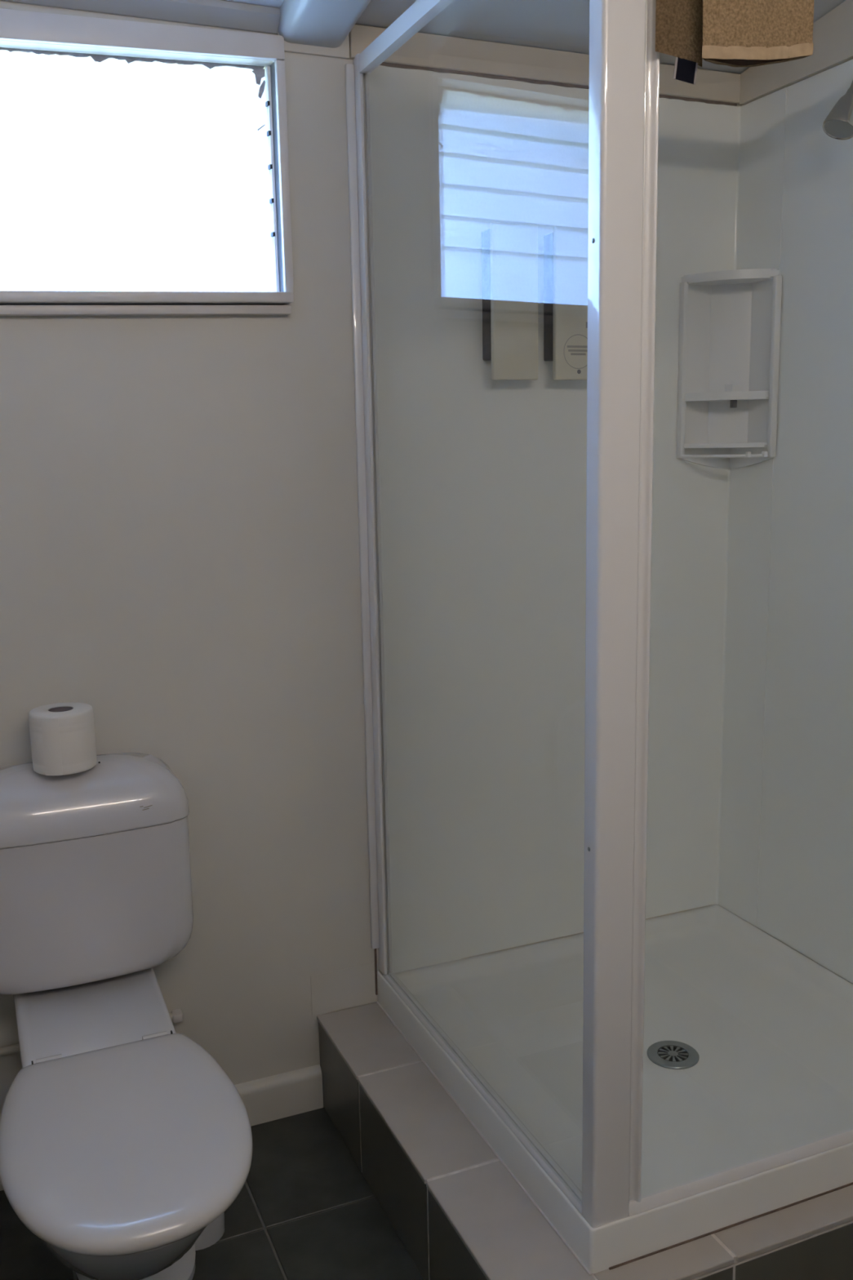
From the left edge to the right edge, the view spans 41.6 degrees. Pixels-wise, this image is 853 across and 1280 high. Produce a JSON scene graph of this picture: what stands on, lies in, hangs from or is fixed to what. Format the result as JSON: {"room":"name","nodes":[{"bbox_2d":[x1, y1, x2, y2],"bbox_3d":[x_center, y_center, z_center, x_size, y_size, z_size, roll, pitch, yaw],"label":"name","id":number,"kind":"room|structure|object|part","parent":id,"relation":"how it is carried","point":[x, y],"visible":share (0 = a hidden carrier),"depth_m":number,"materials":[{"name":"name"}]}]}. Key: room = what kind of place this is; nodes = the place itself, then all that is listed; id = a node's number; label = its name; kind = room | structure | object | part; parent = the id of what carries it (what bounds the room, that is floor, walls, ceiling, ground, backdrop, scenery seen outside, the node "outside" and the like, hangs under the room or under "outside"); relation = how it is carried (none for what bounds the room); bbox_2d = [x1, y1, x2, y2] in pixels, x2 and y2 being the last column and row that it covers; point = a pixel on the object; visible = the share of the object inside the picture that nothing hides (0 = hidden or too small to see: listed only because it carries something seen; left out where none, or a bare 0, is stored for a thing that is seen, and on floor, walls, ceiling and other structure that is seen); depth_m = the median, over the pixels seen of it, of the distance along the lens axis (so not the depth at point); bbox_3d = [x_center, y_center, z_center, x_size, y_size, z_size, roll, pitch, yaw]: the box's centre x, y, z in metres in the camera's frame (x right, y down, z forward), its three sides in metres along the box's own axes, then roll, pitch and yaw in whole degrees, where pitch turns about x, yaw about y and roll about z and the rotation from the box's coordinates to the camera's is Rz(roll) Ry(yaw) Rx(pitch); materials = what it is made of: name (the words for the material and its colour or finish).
{"room":"bathroom","nodes":[
{"label":"bathroom","id":0,"kind":"room"},
{"bbox_2d":[0,1106,423,1279],"bbox_3d":[0.222,1.236,1.354,2.326,0.080,2.640,-5,11,-22],"label":"floor","id":1,"kind":"structure","parent":0,"point":[304,1209],"depth_m":2.06,"materials":[{"name":"tile"}]},
{"bbox_2d":[0,752,253,1279],"bbox_3d":[-0.512,0.699,1.798,0.423,0.847,0.841,-5,11,-22],"label":"toilet","id":2,"kind":"object","parent":1,"relation":"on","point":[126,1146],"visible":0.98,"depth_m":1.91,"materials":[{"name":"grey ceramic"}]},
{"bbox_2d":[28,702,97,775],"bbox_3d":[-0.652,0.176,2.016,0.111,0.107,0.111,-5,11,-22],"label":"toilet roll","id":3,"kind":"object","parent":2,"relation":"on","point":[63,736],"visible":1,"depth_m":1.97,"materials":[{"name":"white paper"}]},
{"bbox_2d":[13,967,176,1068],"bbox_3d":[-0.585,0.783,2.005,0.252,0.290,0.414,-5,11,-22],"label":"cover","id":4,"kind":"object","parent":2,"relation":"attached to","point":[113,1020],"depth_m":1.95,"materials":[{"name":"grey plastic"}]},
{"bbox_3d":[-0.651,0.283,2.038,0.423,0.110,0.165,-5,11,-22],"label":"cistern lid","id":5,"kind":"part","parent":2,"relation":"part of","materials":[{"name":"white ceramic"}]},
{"bbox_3d":[-0.438,0.718,1.639,0.352,0.035,0.489,-5,11,-22],"label":"lid","id":6,"kind":"part","parent":2,"relation":"part of","materials":[{"name":"grey plastic"}]},
{"bbox_3d":[-0.437,0.740,1.643,0.324,0.008,0.461,-5,11,-22],"label":"seat","id":7,"kind":"part","parent":2,"relation":"part of","materials":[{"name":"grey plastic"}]},
{"bbox_2d":[194,1212,225,1250],"bbox_3d":[-0.420,1.030,2.045,0.102,0.103,0.102,-5,11,-22],"label":"outlet","id":8,"kind":"object","parent":2,"relation":"attached to","point":[214,1231],"depth_m":2.01,"materials":[{"name":"grey"}]},
{"bbox_2d":[316,1001,852,1279],"bbox_3d":[0.433,0.933,2.191,1.045,0.209,0.952,-5,11,-22],"label":"plinth","id":9,"kind":"object","parent":1,"relation":"on","point":[458,1211],"visible":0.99,"depth_m":1.84,"materials":[{"name":"tile"}]},
{"bbox_2d":[377,904,852,1273],"bbox_3d":[0.480,0.786,2.218,0.900,0.072,0.893,-5,11,-22],"label":"shower tray","id":10,"kind":"object","parent":9,"relation":"on","point":[748,1039],"visible":0.91,"depth_m":2.17,"materials":[{"name":"plastic"}]},
{"bbox_2d":[345,0,852,1227],"bbox_3d":[0.456,-0.130,2.052,0.911,1.900,0.888,-5,11,-22],"label":"shower frame","id":11,"kind":"object","parent":10,"relation":"on","point":[624,95],"visible":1,"depth_m":1.55,"materials":[{"name":"white metal"}]},
{"bbox_3d":[0.081,0.792,2.052,0.019,0.013,0.822,-5,11,-22],"label":"rail","id":12,"kind":"part","parent":11,"relation":"part of","materials":[{"name":"white metal"}]},
{"bbox_3d":[0.249,-0.049,1.506,0.063,1.856,0.034,-5,11,-22],"label":"corner post","id":13,"kind":"part","parent":11,"relation":"part of","materials":[{"name":"white metal"}]},
{"bbox_2d":[655,0,814,84],"bbox_3d":[0.377,-0.842,1.399,0.215,0.292,0.072,-5,11,-22],"label":"towel","id":14,"kind":"object","parent":11,"relation":"hanging from","point":[730,33],"visible":1,"depth_m":1.39,"materials":[{"name":"brown fabric"}]},
{"bbox_2d":[675,57,696,84],"bbox_3d":[0.322,-0.706,1.394,0.030,0.029,0.001,-5,11,-22],"label":"tag","id":15,"kind":"object","parent":14,"relation":"attached to","point":[686,67],"depth_m":1.39,"materials":[{"name":"black fabric"}]},
{"bbox_3d":[0.678,0.814,1.838,0.830,0.024,0.025,-5,11,-22],"label":"rail","id":16,"kind":"part","parent":11,"relation":"part of","materials":[{"name":"white"}]},
{"bbox_3d":[0.617,0.919,1.752,1.041,0.003,0.012,-5,11,-22],"label":"tile trim","id":17,"kind":"part","parent":9,"relation":"part of","materials":[{"name":"tile"}]},
{"bbox_2d":[0,0,741,1116],"bbox_3d":[-0.293,-0.128,2.285,2.326,2.390,0.120,-5,11,-22],"label":"wall","id":18,"kind":"structure","parent":0,"point":[180,559],"depth_m":2.17,"materials":[{"name":"paint"}]},
{"bbox_2d":[0,1008,182,1056],"bbox_3d":[-0.859,0.787,2.119,0.794,0.027,0.025,-5,11,-22],"label":"pipe","id":19,"kind":"object","parent":18,"relation":"attached to","point":[176,1015],"visible":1,"depth_m":2.15,"materials":[{"name":"metal"}]},
{"bbox_2d":[0,0,279,34],"bbox_3d":[-0.766,-1.076,1.836,1.079,0.035,0.028,-5,11,-22],"label":"trim","id":20,"kind":"structure","parent":18,"relation":"attached to","point":[212,13],"depth_m":1.98,"materials":[{"name":"grey paint"}]},
{"bbox_2d":[0,8,293,315],"bbox_3d":[-0.733,-0.812,1.948,1.000,0.517,0.134,-5,11,-22],"label":"window","id":21,"kind":"structure","parent":18,"relation":"in","point":[233,65],"depth_m":2.03,"materials":[{"name":"glass"}]},
{"bbox_3d":[-0.717,-1.024,1.875,0.990,0.075,0.012,-5,11,-22],"label":"casing","id":22,"kind":"part","parent":21,"relation":"part of","materials":[{"name":"paint"}]},
{"bbox_3d":[-0.714,-0.592,1.945,0.992,0.044,0.046,-5,11,-22],"label":"sill","id":23,"kind":"part","parent":21,"relation":"part of","materials":[{"name":"paint"}]},
{"bbox_3d":[-0.265,-0.860,2.098,0.016,0.410,0.012,-5,11,-22],"label":"casing","id":24,"kind":"part","parent":21,"relation":"part of","materials":[{"name":"paint"}]},
{"bbox_2d":[0,1064,323,1191],"bbox_3d":[-0.725,1.010,2.220,1.083,0.092,0.018,-5,11,-22],"label":"baseboard","id":25,"kind":"structure","parent":18,"relation":"attached to","point":[268,1099],"depth_m":2.38,"materials":[{"name":"paint"}]},
{"bbox_2d":[277,31,349,58],"bbox_3d":[-0.209,-1.114,2.082,0.138,0.056,0.006,-5,11,-22],"label":"trim","id":26,"kind":"structure","parent":18,"relation":"attached to","point":[342,51],"depth_m":2.09,"materials":[{"name":"paint"}]},
{"bbox_2d":[277,0,370,48],"bbox_3d":[0.256,-1.100,0.950,0.129,0.386,2.414,-5,11,-22],"label":"trim","id":27,"kind":"structure","parent":18,"relation":"attached to","point":[319,23],"depth_m":2.00,"materials":[{"name":"grey paint"}]},
{"bbox_2d":[310,962,375,1016],"bbox_3d":[-0.178,0.752,2.420,0.145,0.092,0.001,-5,11,-22],"label":"trim","id":28,"kind":"structure","parent":18,"relation":"attached to","point":[355,986],"depth_m":2.42,"materials":[{"name":"paint"}]},
{"bbox_2d":[349,24,740,104],"bbox_3d":[0.274,-1.161,2.279,0.907,0.059,0.012,-5,11,-22],"label":"trim","id":29,"kind":"structure","parent":18,"relation":"attached to","point":[423,50],"depth_m":2.23,"materials":[{"name":"beige paint"}]},
{"bbox_2d":[368,58,852,983],"bbox_3d":[0.477,-0.151,2.055,0.880,1.856,0.892,-5,11,-22],"label":"lining","id":30,"kind":"object","parent":18,"relation":"attached to","point":[483,479],"visible":0.77,"depth_m":2.42,"materials":[{"name":"plastic"}]},
{"bbox_2d":[481,222,537,380],"bbox_3d":[0.170,-0.684,2.287,0.104,0.304,0.056,-5,11,-22],"label":"soap dispenser","id":31,"kind":"object","parent":30,"relation":"attached to","point":[509,251],"visible":1,"depth_m":2.26,"materials":[{"name":"white plastic"}]},
{"bbox_2d":[543,226,587,380],"bbox_3d":[0.301,-0.696,2.341,0.104,0.304,0.056,-5,11,-22],"label":"soap dispenser","id":32,"kind":"object","parent":30,"relation":"attached to","point":[565,249],"visible":0.77,"depth_m":2.31,"materials":[{"name":"white plastic"}]},
{"bbox_2d":[676,268,782,467],"bbox_3d":[0.658,-0.586,2.458,0.149,0.421,0.160,-5,11,-22],"label":"corner shelf","id":33,"kind":"object","parent":30,"relation":"attached to","point":[730,320],"visible":1,"depth_m":2.49,"materials":[{"name":"white plastic"}]},
{"bbox_3d":[0.568,-0.596,2.495,0.012,0.380,0.018,-5,11,-22],"label":"rail","id":34,"kind":"part","parent":33,"relation":"part of","materials":[{"name":"white plastic"}]},
{"bbox_3d":[0.630,-0.592,2.530,0.144,0.409,0.004,-5,11,-22],"label":"plate","id":35,"kind":"part","parent":33,"relation":"part of","materials":[{"name":"white plastic"}]},
{"bbox_3d":[0.661,-0.432,2.491,0.144,0.010,0.146,-5,11,-22],"label":"shelf","id":36,"kind":"part","parent":33,"relation":"part of","materials":[{"name":"white plastic"}]},
{"bbox_3d":[0.659,-0.536,2.472,0.144,0.017,0.146,-5,11,-22],"label":"shelf","id":37,"kind":"part","parent":33,"relation":"part of","materials":[{"name":"white plastic"}]},
{"bbox_3d":[0.654,-0.784,2.427,0.144,0.019,0.146,-5,11,-22],"label":"plate","id":38,"kind":"part","parent":33,"relation":"part of","materials":[{"name":"white plastic"}]},
{"bbox_3d":[0.725,-0.586,2.487,0.004,0.409,0.150,-5,11,-22],"label":"plate","id":39,"kind":"part","parent":33,"relation":"part of","materials":[{"name":"white plastic"}]},
{"bbox_3d":[0.748,-0.585,2.415,0.016,0.380,0.013,-5,11,-22],"label":"rail","id":40,"kind":"part","parent":33,"relation":"part of","materials":[{"name":"white plastic"}]},
{"bbox_2d":[822,80,852,139],"bbox_3d":[0.791,-0.994,2.061,0.138,0.143,0.062,-5,11,-22],"label":"rose","id":41,"kind":"object","parent":30,"relation":"attached to","point":[838,123],"visible":1,"depth_m":2.04,"materials":[{"name":"silver metal"}]},
{"bbox_2d":[221,0,845,74],"bbox_3d":[0.175,-1.174,0.917,2.326,0.490,2.640,-5,11,-22],"label":"ceiling","id":42,"kind":"structure","parent":0,"point":[563,25],"depth_m":2.14,"materials":[{"name":"paint"}]},
{"bbox_2d":[718,67,852,984],"bbox_3d":[1.244,-0.195,1.481,0.100,2.750,2.520,-5,11,-22],"label":"wall","id":43,"kind":"structure","parent":0,"point":[831,68],"depth_m":2.53,"materials":[{"name":"paint"}]},
{"bbox_2d":[739,0,852,104],"bbox_3d":[0.889,-1.188,1.960,0.014,0.209,1.038,-5,11,-22],"label":"trim","id":44,"kind":"structure","parent":43,"relation":"attached to","point":[833,33],"depth_m":2.23,"materials":[{"name":"beige paint"}]}
]}

